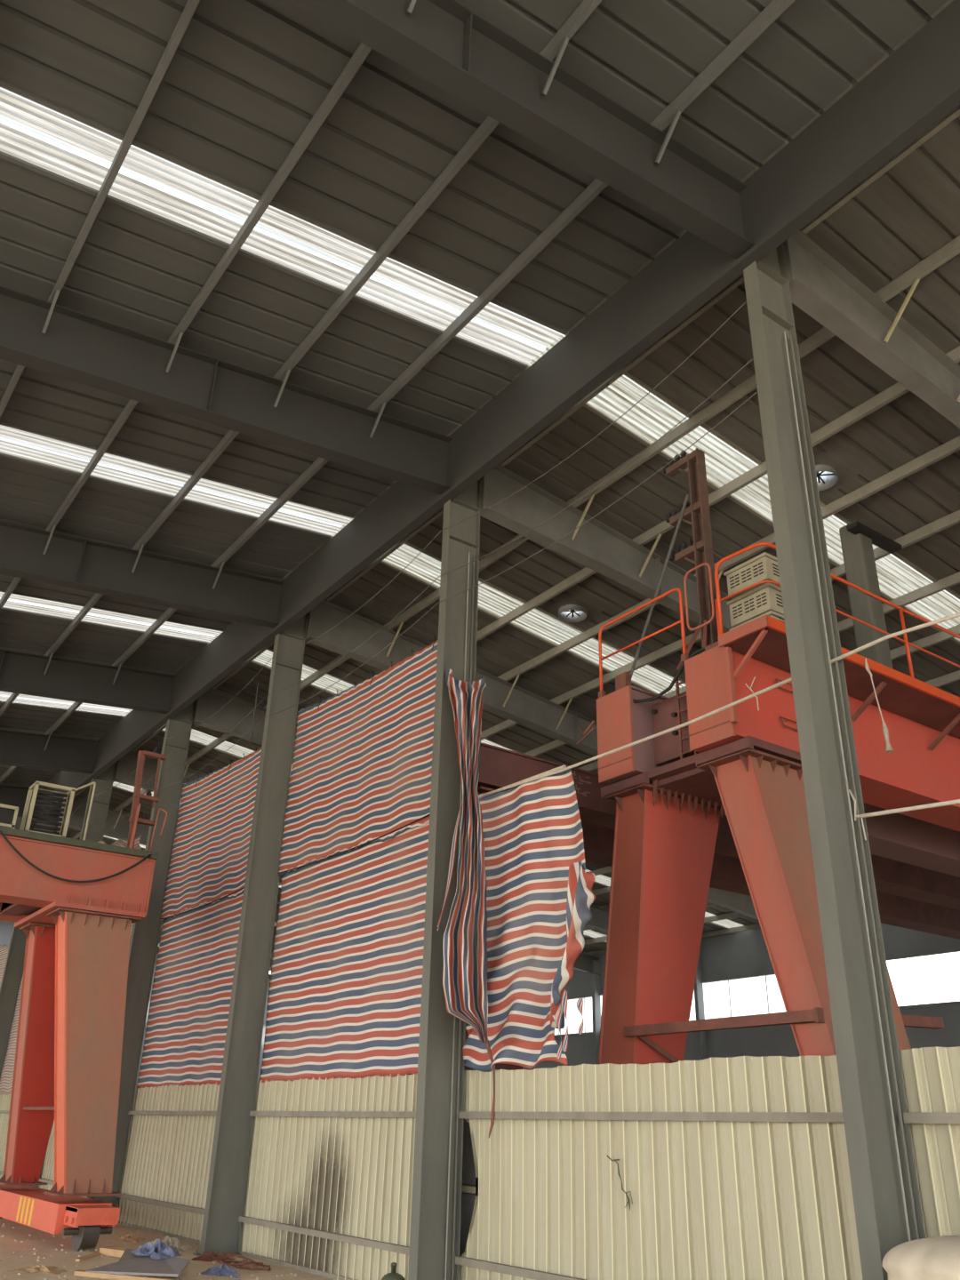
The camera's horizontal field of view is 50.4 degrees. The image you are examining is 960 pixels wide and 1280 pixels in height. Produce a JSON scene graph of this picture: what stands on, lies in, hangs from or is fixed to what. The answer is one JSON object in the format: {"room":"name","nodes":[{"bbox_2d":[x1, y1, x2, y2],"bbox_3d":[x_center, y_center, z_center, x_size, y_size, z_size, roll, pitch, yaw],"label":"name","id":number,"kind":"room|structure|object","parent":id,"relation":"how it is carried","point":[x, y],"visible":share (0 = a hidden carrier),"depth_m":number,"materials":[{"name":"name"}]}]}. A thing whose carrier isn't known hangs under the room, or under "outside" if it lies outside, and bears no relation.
{"room":"factory floor","nodes":[
{"label":"factory floor","id":0,"kind":"room"},
{"bbox_2d":[0,920,305,1094],"bbox_3d":[-28.774,18.356,49.259,49.000,11.900,0.100,18,-30,-31],"label":"wall","id":1,"kind":"structure","parent":0,"point":[6,928],"depth_m":55.59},
{"bbox_2d":[0,0,200,418],"bbox_3d":[-12.488,0.052,21.684,0.070,0.621,72.000,18,-30,-31],"label":"purlin","id":2,"kind":"structure","parent":1,"relation":"attached to","point":[187,15],"depth_m":10.86,"materials":[{"name":"metal"}]},
{"bbox_2d":[0,0,602,716],"bbox_3d":[-9.981,0.566,23.439,0.070,0.621,72.000,18,-30,-31],"label":"purlin","id":3,"kind":"structure","parent":1,"relation":"attached to","point":[556,45],"depth_m":12.61,"materials":[{"name":"metal"}]},
{"bbox_2d":[0,1217,336,1279],"bbox_3d":[-14.673,15.461,28.739,140.000,0.001,190.000,18,-30,-31],"label":"floor","id":4,"kind":"structure","parent":0,"point":[11,1260],"depth_m":15.04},
{"bbox_2d":[0,1093,11,1184],"bbox_3d":[-12.592,13.578,27.593,0.155,2.498,6.000,18,-30,-31],"label":"partition panel","id":5,"kind":"object","parent":4,"relation":"on","point":[4,1099],"visible":0.09,"depth_m":28.93,"materials":[{"name":"metal"}]},
{"bbox_2d":[0,974,23,1094],"bbox_3d":[-12.505,10.628,28.901,0.074,4.072,5.727,18,-30,-31],"label":"tarpaulin","id":6,"kind":"object","parent":5,"relation":"attached to","point":[7,1072],"visible":0.15,"depth_m":30.25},
{"bbox_2d":[0,807,58,1079],"bbox_3d":[-14.432,10.564,31.468,0.710,11.200,0.340,18,-30,-31],"label":"steel column","id":7,"kind":"structure","parent":4,"relation":"on","point":[14,964],"depth_m":31.44,"materials":[{"name":"metal"}]},
{"bbox_2d":[6,1264,66,1274],"bbox_3d":[-5.832,8.438,13.733,0.801,0.063,0.770,-5,-26,13],"label":"heap","id":8,"kind":"object","parent":4,"relation":"on","point":[48,1269],"visible":1,"depth_m":13.57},
{"bbox_2d":[38,1120,87,1198],"bbox_3d":[-9.082,11.544,23.172,0.155,2.497,6.000,18,-30,-31],"label":"partition panel","id":9,"kind":"object","parent":4,"relation":"on","point":[47,1172],"visible":0.13,"depth_m":24.79,"materials":[{"name":"metal"}]},
{"bbox_2d":[16,761,117,1187],"bbox_3d":[-10.922,8.530,27.047,0.710,11.200,0.340,18,-30,-31],"label":"steel column","id":10,"kind":"structure","parent":4,"relation":"on","point":[104,781],"depth_m":28.89,"materials":[{"name":"metal"}]},
{"bbox_2d":[0,781,167,1251],"bbox_3d":[-16.316,4.271,14.235,22.220,7.542,6.740,18,-30,-31],"label":"gantry crane","id":11,"kind":"object","parent":4,"relation":"on","point":[76,903],"visible":1,"depth_m":17.94,"materials":[{"name":"red paint"}]},
{"bbox_2d":[0,803,18,828],"bbox_3d":[-8.582,3.142,17.986,0.690,0.445,0.425,18,-30,-31],"label":"rack","id":12,"kind":"object","parent":11,"relation":"on","point":[5,815],"visible":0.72,"depth_m":17.99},
{"bbox_2d":[19,780,75,837],"bbox_3d":[-7.885,3.156,18.584,0.700,0.970,0.510,18,-30,-31],"label":"rack","id":13,"kind":"object","parent":11,"relation":"on","point":[34,788],"visible":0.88,"depth_m":18.51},
{"bbox_2d":[97,835,141,849],"bbox_3d":[-6.981,3.953,19.647,0.900,0.600,0.300,18,-30,-31],"label":"scrap","id":14,"kind":"object","parent":11,"relation":"on","point":[118,843],"visible":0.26,"depth_m":19.80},
{"bbox_2d":[127,747,167,848],"bbox_3d":[-6.363,3.025,19.532,0.520,2.119,0.441,18,-30,-31],"label":"mast","id":15,"kind":"object","parent":11,"relation":"on","point":[134,820],"visible":0.98,"depth_m":19.62,"materials":[{"name":"red metal"}]},
{"bbox_2d":[75,1250,100,1261],"bbox_3d":[-5.777,9.259,15.395,0.098,0.030,1.719,2,-26,-1],"label":"plank","id":16,"kind":"object","parent":4,"relation":"on","point":[96,1253],"visible":0.64,"depth_m":14.99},
{"bbox_2d":[73,1269,179,1279],"bbox_3d":[-4.564,8.171,13.090,1.674,0.050,0.162,-10,-28,22],"label":"plank","id":17,"kind":"object","parent":4,"relation":"on","point":[80,1272],"visible":1,"depth_m":13.08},
{"bbox_2d":[114,1233,144,1242],"bbox_3d":[-5.973,10.257,17.548,0.481,0.085,1.031,18,-30,-31],"label":"heap","id":18,"kind":"object","parent":4,"relation":"on","point":[126,1238],"visible":1,"depth_m":17.45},
{"bbox_2d":[85,1248,190,1276],"bbox_3d":[-4.591,8.527,13.988,1.282,0.126,2.681,4,-26,-5],"label":"plywood board","id":19,"kind":"object","parent":4,"relation":"on","point":[129,1263],"visible":0.85,"depth_m":13.60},
{"bbox_2d":[131,1239,182,1259],"bbox_3d":[-4.601,8.791,14.796,0.708,0.205,1.310,18,-30,-31],"label":"scrap","id":20,"kind":"object","parent":19,"relation":"on","point":[159,1250],"visible":0.99,"depth_m":14.67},
{"bbox_2d":[87,701,195,1207],"bbox_3d":[-7.413,6.495,22.626,0.710,11.200,0.340,18,-30,-31],"label":"steel column","id":21,"kind":"structure","parent":4,"relation":"on","point":[146,932],"depth_m":22.61,"materials":[{"name":"metal"}]},
{"bbox_2d":[10,0,959,830],"bbox_3d":[-7.596,1.399,24.948,0.160,1.215,72.000,18,-30,-31],"label":"fascia beam","id":22,"kind":"structure","parent":21,"relation":"attached to","point":[917,85],"depth_m":12.96,"materials":[{"name":"metal"}]},
{"bbox_2d":[0,785,43,817],"bbox_3d":[-24.495,3.326,26.814,24.500,3.682,0.260,18,-30,-31],"label":"rafter","id":23,"kind":"object","parent":22,"relation":"attached to","point":[9,796],"visible":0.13,"depth_m":33.34,"materials":[{"name":"paint"}]},
{"bbox_2d":[0,729,99,774],"bbox_3d":[-20.986,1.292,22.393,24.500,3.682,0.260,18,-30,-31],"label":"rafter","id":24,"kind":"object","parent":22,"relation":"attached to","point":[17,748],"visible":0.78,"depth_m":28.57,"materials":[{"name":"paint"}]},
{"bbox_2d":[0,648,175,713],"bbox_3d":[-17.476,-0.742,17.972,24.500,3.682,0.260,18,-30,-31],"label":"rafter","id":25,"kind":"object","parent":22,"relation":"attached to","point":[21,673],"visible":0.92,"depth_m":23.73,"materials":[{"name":"paint"}]},
{"bbox_2d":[0,520,284,628],"bbox_3d":[-13.967,-2.777,13.551,24.500,3.682,0.260,18,-30,-31],"label":"rafter","id":26,"kind":"object","parent":22,"relation":"attached to","point":[71,562],"visible":0.92,"depth_m":18.85,"materials":[{"name":"paint"}]},
{"bbox_2d":[0,285,452,495],"bbox_3d":[-10.457,-4.811,9.130,24.500,3.682,0.260,18,-30,-31],"label":"rafter","id":27,"kind":"object","parent":22,"relation":"attached to","point":[75,346],"visible":0.95,"depth_m":13.87,"materials":[{"name":"paint"}]},
{"bbox_2d":[288,0,754,258],"bbox_3d":[-6.948,-6.845,4.709,24.500,3.682,0.260,18,-30,-31],"label":"rafter","id":28,"kind":"object","parent":22,"relation":"attached to","point":[444,43],"visible":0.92,"depth_m":9.97,"materials":[{"name":"paint"}]},
{"bbox_2d":[0,1223,299,1279],"bbox_3d":[-6.517,9.683,16.317,3.748,0.030,9.798,18,-30,-31],"label":"litter","id":29,"kind":"object","parent":4,"relation":"on","point":[3,1236],"visible":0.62,"depth_m":14.90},
{"bbox_2d":[99,1245,138,1257],"bbox_3d":[-5.424,9.190,15.347,0.322,0.130,0.974,23,-33,-37],"label":"plank","id":30,"kind":"object","parent":29,"relation":"on","point":[114,1251],"visible":0.64,"depth_m":15.29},
{"bbox_2d":[136,1235,194,1251],"bbox_3d":[-4.962,9.669,16.399,0.755,0.197,1.329,18,-30,-31],"label":"heap","id":31,"kind":"object","parent":4,"relation":"on","point":[173,1242],"visible":0.56,"depth_m":16.35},
{"bbox_2d":[115,1082,220,1244],"bbox_3d":[-5.573,9.509,18.751,0.155,2.498,6.000,18,-30,-31],"label":"partition panel","id":32,"kind":"object","parent":4,"relation":"on","point":[164,1186],"visible":0.68,"depth_m":19.04,"materials":[{"name":"metal"}]},
{"bbox_2d":[136,891,243,1087],"bbox_3d":[-5.425,6.814,19.963,0.035,3.512,5.886,18,-30,-31],"label":"tarpaulin","id":33,"kind":"object","parent":32,"relation":"attached to","point":[188,1011],"visible":0.8,"depth_m":20.30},
{"bbox_2d":[192,1249,235,1261],"bbox_3d":[-4.015,9.212,15.311,0.760,0.121,0.642,-9,-28,20],"label":"heap","id":34,"kind":"object","parent":4,"relation":"on","point":[204,1258],"visible":0.83,"depth_m":15.20,"materials":[{"name":"red fabric"}]},
{"bbox_2d":[200,1263,240,1278],"bbox_3d":[-3.412,8.513,13.827,0.778,0.123,0.545,-10,-28,23],"label":"scrap","id":35,"kind":"object","parent":4,"relation":"on","point":[223,1270],"visible":1,"depth_m":13.71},
{"bbox_2d":[205,1252,271,1271],"bbox_3d":[-3.546,8.942,14.694,0.630,0.117,1.717,18,-30,-31],"label":"wire tangle","id":36,"kind":"object","parent":4,"relation":"on","point":[239,1263],"visible":0.98,"depth_m":14.40,"materials":[{"name":"red metal"}]},
{"bbox_2d":[192,613,308,1255],"bbox_3d":[-3.903,4.461,18.205,0.710,11.200,0.340,18,-30,-31],"label":"steel column","id":37,"kind":"structure","parent":4,"relation":"on","point":[230,1152],"depth_m":17.66,"materials":[{"name":"metal"}]},
{"bbox_2d":[160,747,261,922],"bbox_3d":[-5.396,3.877,21.350,0.076,3.344,5.906,18,-30,-31],"label":"tarpaulin","id":38,"kind":"object","parent":37,"relation":"hanging from","point":[208,864],"visible":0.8,"depth_m":21.59,"materials":[{"name":"multicoloured plastic"}]},
{"bbox_2d":[238,1073,417,1279],"bbox_3d":[-2.063,7.475,14.330,0.155,2.498,6.000,18,-30,-31],"label":"partition panel","id":39,"kind":"object","parent":4,"relation":"on","point":[329,1188],"visible":0.85,"depth_m":14.36,"materials":[{"name":"metal"}]},
{"bbox_2d":[381,1262,404,1279],"bbox_3d":[-0.992,7.335,11.607,0.280,0.440,0.280,18,-30,-31],"label":"gas cylinder","id":40,"kind":"object","parent":4,"relation":"on","point":[393,1276],"visible":1,"depth_m":11.60,"materials":[{"name":"green paint"}]},
{"bbox_2d":[408,479,480,1279],"bbox_3d":[-0.394,2.427,13.784,0.710,11.200,0.340,18,-30,-31],"label":"steel column","id":41,"kind":"structure","parent":4,"relation":"on","point":[435,1236],"depth_m":12.88,"materials":[{"name":"metal"}]},
{"bbox_2d":[259,822,429,1082],"bbox_3d":[-1.916,4.780,15.542,0.035,3.512,5.886,18,-30,-31],"label":"tarpaulin","id":42,"kind":"object","parent":41,"relation":"hanging from","point":[344,999],"visible":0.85,"depth_m":15.57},
{"bbox_2d":[277,635,437,875],"bbox_3d":[-1.890,1.851,16.923,0.073,3.317,5.906,18,-30,-31],"label":"tarpaulin","id":43,"kind":"object","parent":41,"relation":"hanging from","point":[361,772],"visible":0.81,"depth_m":16.93,"materials":[{"name":"multicoloured plastic"}]},
{"bbox_2d":[437,668,495,1138],"bbox_3d":[-0.079,2.937,12.839,0.638,5.974,1.179,18,-30,-31],"label":"tarpaulin","id":44,"kind":"object","parent":41,"relation":"hanging from","point":[465,948],"visible":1,"depth_m":12.73,"materials":[{"name":"multicoloured plastic"}]},
{"bbox_2d":[462,764,595,1071],"bbox_3d":[0.491,3.348,12.374,0.339,3.435,2.470,18,-30,-31],"label":"tarpaulin","id":45,"kind":"object","parent":41,"relation":"hanging from","point":[540,895],"visible":0.92,"depth_m":12.21,"materials":[{"name":"plastic"}]},
{"bbox_2d":[454,1055,862,1279],"bbox_3d":[1.446,5.441,9.909,0.155,2.498,6.000,18,-30,-31],"label":"partition panel","id":46,"kind":"object","parent":4,"relation":"on","point":[735,1168],"visible":0.97,"depth_m":9.70,"materials":[{"name":"metal"}]},
{"bbox_2d":[366,742,959,1121],"bbox_3d":[7.678,8.356,20.782,22.266,6.995,5.190,18,-30,-31],"label":"gantry crane","id":47,"kind":"object","parent":4,"relation":"on","point":[912,897],"visible":0.15,"depth_m":19.97,"materials":[{"name":"red paint"}]},
{"bbox_2d":[576,542,959,1064],"bbox_3d":[11.042,5.958,17.295,21.730,8.451,6.890,18,-30,-31],"label":"gantry crane","id":48,"kind":"object","parent":4,"relation":"on","point":[740,762],"visible":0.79,"depth_m":12.77,"materials":[{"name":"red paint"}]},
{"bbox_2d":[629,448,718,678],"bbox_3d":[2.551,-1.034,14.158,0.422,3.522,1.420,18,-30,-31],"label":"mast","id":49,"kind":"object","parent":48,"relation":"on","point":[700,548],"visible":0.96,"depth_m":13.99,"materials":[{"name":"brown metal"}]},
{"bbox_2d":[680,653,688,663],"bbox_3d":[2.582,0.227,12.856,0.060,0.100,0.080,18,-30,-31],"label":"socket","id":50,"kind":"object","parent":48,"relation":"attached to","point":[684,657],"depth_m":12.83,"materials":[{"name":"red metal"}]},
{"bbox_2d":[728,610,784,631],"bbox_3d":[3.662,0.019,12.520,1.010,0.275,0.660,18,-30,-31],"label":"box","id":51,"kind":"object","parent":48,"relation":"on","point":[771,613],"visible":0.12,"depth_m":12.15,"materials":[{"name":"paint"}]},
{"bbox_2d":[726,582,783,627],"bbox_3d":[3.670,-0.292,12.670,1.010,0.345,0.660,18,-30,-31],"label":"box","id":52,"kind":"object","parent":51,"relation":"on","point":[766,597],"visible":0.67,"depth_m":12.34,"materials":[{"name":"paint"}]},
{"bbox_2d":[723,552,780,599],"bbox_3d":[3.680,-0.670,12.852,1.010,0.345,0.660,18,-30,-31],"label":"box","id":53,"kind":"object","parent":52,"relation":"on","point":[764,566],"visible":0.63,"depth_m":12.53,"materials":[{"name":"paint"}]},
{"bbox_2d":[839,520,902,669],"bbox_3d":[6.431,-0.104,16.227,1.600,3.800,0.520,18,-30,-31],"label":"steel post","id":54,"kind":"object","parent":48,"relation":"on","point":[857,538],"visible":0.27,"depth_m":16.32,"materials":[{"name":"metal"}]},
{"bbox_2d":[864,658,893,752],"bbox_3d":[4.843,0.780,12.402,0.235,1.188,0.090,18,-30,-31],"label":"rope","id":55,"kind":"object","parent":48,"relation":"hanging from","point":[888,748],"visible":1,"depth_m":12.28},
{"bbox_2d":[743,243,926,1279],"bbox_3d":[3.115,0.392,9.363,0.710,11.200,0.340,18,-30,-31],"label":"steel column","id":56,"kind":"structure","parent":4,"relation":"on","point":[886,1196],"depth_m":8.80,"materials":[{"name":"metal"}]},
{"bbox_2d":[52,302,745,831],"bbox_3d":[-5.855,1.530,22.198,0.011,0.361,30.002,18,-30,-31],"label":"wire","id":57,"kind":"object","parent":56,"relation":"attached to","point":[745,302],"visible":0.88,"depth_m":14.56,"materials":[{"name":"grey"}]},
{"bbox_2d":[74,359,752,831],"bbox_3d":[-5.873,2.228,21.863,0.011,0.311,30.002,18,-30,-31],"label":"wire","id":58,"kind":"object","parent":56,"relation":"attached to","point":[751,359],"visible":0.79,"depth_m":14.22,"materials":[{"name":"grey"}]},
{"bbox_2d":[80,392,756,839],"bbox_3d":[-4.129,1.594,19.468,0.011,0.261,24.002,18,-30,-31],"label":"wire","id":59,"kind":"object","parent":56,"relation":"attached to","point":[756,392],"visible":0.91,"depth_m":13.88,"materials":[{"name":"grey"}]},
{"bbox_2d":[478,612,959,796],"bbox_3d":[3.223,0.271,9.627,0.084,0.334,11.601,18,-30,-31],"label":"rope","id":60,"kind":"object","parent":56,"relation":"attached to","point":[950,617],"visible":0.88,"depth_m":10.36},
{"bbox_2d":[848,789,959,839],"bbox_3d":[4.952,0.555,6.802,0.058,0.476,5.811,18,-30,-31],"label":"rope","id":61,"kind":"object","parent":56,"relation":"attached to","point":[957,801],"visible":0.97,"depth_m":8.58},
{"bbox_2d":[882,1234,959,1279],"bbox_3d":[3.123,4.327,6.117,1.094,1.297,1.097,18,-30,-31],"label":"sack","id":62,"kind":"object","parent":4,"relation":"on","point":[934,1258],"visible":1,"depth_m":6.22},
{"bbox_2d":[898,1046,959,1237],"bbox_3d":[4.956,3.406,5.488,0.155,2.498,6.000,18,-30,-31],"label":"partition panel","id":63,"kind":"object","parent":4,"relation":"on","point":[931,1076],"visible":0.73,"depth_m":7.73,"materials":[{"name":"metal"}]},
{"bbox_2d":[459,1121,475,1255],"bbox_3d":[-0.096,6.952,12.468,0.540,1.920,1.500,18,-30,-31],"label":"gap","id":64,"kind":"object","parent":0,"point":[468,1169],"visible":0.05,"depth_m":12.34,"materials":[{"name":"grey paint"}]},
{"bbox_2d":[461,1184,475,1193],"bbox_3d":[-0.090,6.749,12.566,0.540,0.070,1.500,18,-30,-31],"label":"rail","id":65,"kind":"object","parent":64,"relation":"attached to","point":[465,1188],"depth_m":12.25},
{"bbox_2d":[0,0,959,978],"bbox_3d":[-7.512,1.991,24.584,49.000,2.892,72.429,18,-30,-31],"label":"ceiling","id":66,"kind":"structure","parent":0,"point":[244,79],"depth_m":12.99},
{"bbox_2d":[0,691,129,717],"bbox_3d":[-19.553,-0.090,20.876,24.504,2.911,0.957,18,-30,-31],"label":"skylight","id":67,"kind":"object","parent":66,"relation":"attached to","point":[23,700],"visible":0.65,"depth_m":26.99,"materials":[{"name":"plastic"}]},
{"bbox_2d":[0,589,223,644],"bbox_3d":[-16.044,-2.124,16.455,24.504,2.911,0.957,18,-30,-31],"label":"skylight","id":68,"kind":"object","parent":66,"relation":"attached to","point":[21,603],"visible":1,"depth_m":22.07,"materials":[{"name":"plastic"}]},
{"bbox_2d":[72,827,281,888],"bbox_3d":[-6.708,10.617,42.432,24.504,2.911,0.957,18,-30,-31],"label":"skylight","id":69,"kind":"object","parent":66,"relation":"attached to","point":[142,846],"visible":0.02,"depth_m":38.80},
{"bbox_2d":[0,421,354,538],"bbox_3d":[-12.534,-4.158,12.034,24.504,2.911,0.957,18,-30,-31],"label":"skylight","id":70,"kind":"object","parent":66,"relation":"attached to","point":[17,443],"visible":1,"depth_m":17.07,"materials":[{"name":"plastic"}]},
{"bbox_2d":[248,682,258,742],"bbox_3d":[-4.990,1.598,22.582,0.052,1.400,0.060,18,-30,-31],"label":"hanging rod","id":71,"kind":"object","parent":66,"relation":"hanging from","point":[252,732],"visible":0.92,"depth_m":22.49,"materials":[{"name":"grey metal"}]},
{"bbox_2d":[0,80,567,368],"bbox_3d":[-9.025,-6.193,7.613,24.504,2.911,0.957,18,-30,-31],"label":"skylight","id":72,"kind":"object","parent":66,"relation":"attached to","point":[44,137],"visible":1,"depth_m":12.01,"materials":[{"name":"plastic"}]},
{"bbox_2d":[112,781,607,942],"bbox_3d":[-3.199,8.583,38.011,24.504,2.911,0.957,18,-30,-31],"label":"skylight","id":73,"kind":"object","parent":66,"relation":"attached to","point":[591,933],"visible":0.02,"depth_m":33.72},
{"bbox_2d":[207,629,523,753],"bbox_3d":[3.820,4.514,29.169,24.504,2.911,0.957,18,-30,-31],"label":"skylight","id":74,"kind":"object","parent":66,"relation":"attached to","point":[328,679],"visible":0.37,"depth_m":24.71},
{"bbox_2d":[123,709,746,928],"bbox_3d":[0.310,6.548,33.590,24.504,2.911,0.957,18,-30,-31],"label":"skylight","id":75,"kind":"object","parent":66,"relation":"attached to","point":[197,736],"visible":0.23,"depth_m":29.45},
{"bbox_2d":[329,515,685,695],"bbox_3d":[7.329,2.480,24.747,24.504,2.911,0.957,18,-30,-31],"label":"skylight","id":76,"kind":"object","parent":66,"relation":"attached to","point":[493,601],"visible":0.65,"depth_m":21.18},
{"bbox_2d":[543,596,601,626],"bbox_3d":[1.882,-0.800,20.769,0.940,0.747,0.940,18,-30,-31],"label":"ventilator","id":77,"kind":"object","parent":66,"relation":"attached to","point":[572,610],"visible":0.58,"depth_m":20.61,"materials":[{"name":"grey"}]},
{"bbox_2d":[525,330,959,645],"bbox_3d":[10.839,0.445,20.326,24.504,2.911,0.957,18,-30,-31],"label":"skylight","id":78,"kind":"object","parent":66,"relation":"attached to","point":[655,414],"visible":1,"depth_m":16.23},
{"bbox_2d":[813,451,857,498],"bbox_3d":[5.391,-2.834,16.348,0.940,0.747,0.940,18,-30,-31],"label":"ventilator","id":79,"kind":"object","parent":66,"relation":"attached to","point":[832,474],"visible":0.32,"depth_m":16.12,"materials":[{"name":"grey"}]},
{"bbox_2d":[331,923,959,1078],"bbox_3d":[12.033,13.970,34.746,0.430,9.158,72.000,18,-30,-31],"label":"wall","id":80,"kind":"structure","parent":0,"point":[740,955],"depth_m":38.67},
{"bbox_2d":[56,798,599,975],"bbox_3d":[-4.388,10.019,39.696,23.900,3.512,0.260,18,-30,-31],"label":"rafter","id":81,"kind":"object","parent":80,"relation":"attached to","point":[584,963],"visible":0.09,"depth_m":35.03,"materials":[{"name":"paint"}]},
{"bbox_2d":[113,751,702,960],"bbox_3d":[-0.878,7.985,35.275,23.900,3.512,0.260,18,-30,-31],"label":"rafter","id":82,"kind":"object","parent":80,"relation":"attached to","point":[127,764],"visible":0.04,"depth_m":30.06,"materials":[{"name":"paint"}]},
{"bbox_2d":[304,600,597,755],"bbox_3d":[6.141,3.916,26.433,23.900,3.512,0.260,18,-30,-31],"label":"rafter","id":83,"kind":"object","parent":80,"relation":"attached to","point":[524,707],"visible":0.25,"depth_m":22.09,"materials":[{"name":"paint"}]},
{"bbox_2d":[192,688,758,919],"bbox_3d":[2.631,5.951,30.854,23.900,3.512,0.260,18,-30,-31],"label":"rafter","id":84,"kind":"object","parent":80,"relation":"attached to","point":[212,701],"visible":0.1,"depth_m":25.78,"materials":[{"name":"paint"}]},
{"bbox_2d":[269,886,610,970],"bbox_3d":[6.914,7.586,33.620,0.070,0.185,72.000,18,-30,-31],"label":"roof purlin","id":85,"kind":"structure","parent":84,"relation":"attached to","point":[604,890],"depth_m":36.78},
{"bbox_2d":[271,866,611,957],"bbox_3d":[5.669,7.008,32.898,0.070,0.185,72.000,18,-30,-31],"label":"roof purlin","id":86,"kind":"structure","parent":84,"relation":"attached to","point":[607,869],"depth_m":34.77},
{"bbox_2d":[31,104,959,828],"bbox_3d":[-6.782,1.222,25.676,0.070,0.185,72.000,18,-30,-31],"label":"purlin","id":87,"kind":"structure","parent":84,"relation":"attached to","point":[953,115],"depth_m":14.01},
{"bbox_2d":[584,912,744,944],"bbox_3d":[10.650,9.322,35.786,0.070,0.185,72.000,18,-30,-31],"label":"roof purlin","id":88,"kind":"structure","parent":84,"relation":"attached to","point":[732,915],"depth_m":38.18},
{"bbox_2d":[584,922,760,956],"bbox_3d":[11.895,9.900,36.508,0.070,0.185,72.000,18,-30,-31],"label":"roof purlin","id":89,"kind":"structure","parent":84,"relation":"attached to","point":[754,926],"depth_m":39.54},
{"bbox_2d":[554,997,592,1034],"bbox_3d":[3.490,17.296,46.675,0.060,1.500,5.830,18,-30,-31],"label":"window","id":90,"kind":"structure","parent":80,"relation":"in","point":[573,1016],"depth_m":45.54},
{"bbox_2d":[477,464,733,633],"bbox_3d":[9.650,1.882,22.012,23.900,3.512,0.260,18,-30,-31],"label":"rafter","id":91,"kind":"object","parent":80,"relation":"attached to","point":[596,546],"visible":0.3,"depth_m":17.37,"materials":[{"name":"paint"}]},
{"bbox_2d":[600,990,695,1020],"bbox_3d":[6.999,15.261,42.254,0.060,1.500,5.830,18,-30,-31],"label":"window","id":92,"kind":"structure","parent":80,"relation":"in","point":[692,1017],"depth_m":40.38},
{"bbox_2d":[703,974,786,1019],"bbox_3d":[10.509,13.227,37.833,0.060,1.500,5.830,18,-30,-31],"label":"window","id":93,"kind":"structure","parent":80,"relation":"in","point":[761,995],"depth_m":38.58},
{"bbox_2d":[776,230,959,428],"bbox_3d":[13.159,-0.152,17.591,23.900,3.512,0.260,18,-30,-31],"label":"rafter","id":94,"kind":"object","parent":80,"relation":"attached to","point":[820,286],"visible":0.77,"depth_m":12.70,"materials":[{"name":"paint"}]},
{"bbox_3d":[23.573,-2.689,2.646,23.900,11.900,0.100,18,-30,-31],"label":"wall","id":95,"kind":"structure","parent":0,"visible":0},
{"bbox_2d":[71,234,959,839],"bbox_3d":[-5.544,2.078,26.264,0.070,0.802,72.000,18,-30,-31],"label":"purlin","id":96,"kind":"structure","parent":95,"relation":"attached to","point":[911,276],"depth_m":15.66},
{"bbox_2d":[124,345,959,841],"bbox_3d":[-4.299,2.657,26.986,0.070,0.802,72.000,18,-30,-31],"label":"purlin","id":97,"kind":"structure","parent":95,"relation":"attached to","point":[896,390],"depth_m":16.58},
{"bbox_2d":[157,670,959,947],"bbox_3d":[1.927,5.550,30.597,0.070,0.802,72.000,18,-30,-31],"label":"purlin","id":98,"kind":"structure","parent":95,"relation":"attached to","point":[954,676],"depth_m":21.04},
{"bbox_2d":[160,624,959,928],"bbox_3d":[0.681,4.971,29.875,0.070,0.802,72.000,18,-30,-31],"label":"purlin","id":99,"kind":"structure","parent":95,"relation":"attached to","point":[933,639],"depth_m":19.98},
{"bbox_2d":[480,509,959,740],"bbox_3d":[-1.809,3.814,28.431,0.070,0.802,72.000,18,-30,-31],"label":"purlin","id":100,"kind":"structure","parent":95,"relation":"attached to","point":[953,518],"depth_m":21.34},
{"bbox_2d":[497,435,959,706],"bbox_3d":[-3.054,3.236,27.709,0.070,0.802,72.000,18,-30,-31],"label":"purlin","id":101,"kind":"structure","parent":95,"relation":"attached to","point":[953,445],"depth_m":17.58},
{"bbox_2d":[523,571,959,756],"bbox_3d":[-0.564,4.393,29.153,0.070,0.802,72.000,18,-30,-31],"label":"purlin","id":102,"kind":"structure","parent":95,"relation":"attached to","point":[951,580],"depth_m":18.76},
{"bbox_3d":[-17.941,12.598,35.889,0.710,11.200,0.340,18,-30,-31],"label":"steel column","id":103,"kind":"structure","parent":0,"visible":0},
{"bbox_2d":[0,944,8,986],"bbox_3d":[-16.005,12.348,33.475,0.078,4.768,5.727,18,-30,-31],"label":"tarpaulin","id":104,"kind":"object","parent":103,"relation":"hanging from","point":[4,949],"visible":0.26,"depth_m":34.34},
{"bbox_3d":[-28.005,5.361,31.235,24.500,3.682,0.260,18,-30,-31],"label":"rafter","id":105,"kind":"object","parent":103,"relation":"attached to","visible":0},
{"bbox_2d":[0,0,415,610],"bbox_3d":[-11.234,0.309,22.562,0.070,0.621,72.000,18,-30,-31],"label":"purlin","id":106,"kind":"structure","parent":105,"relation":"attached to","point":[363,51],"depth_m":12.06,"materials":[{"name":"metal"}]},
{"bbox_2d":[0,0,795,783],"bbox_3d":[-8.727,0.822,24.316,0.070,0.621,72.000,18,-30,-31],"label":"purlin","id":107,"kind":"structure","parent":105,"relation":"attached to","point":[671,114],"depth_m":12.89,"materials":[{"name":"metal"}]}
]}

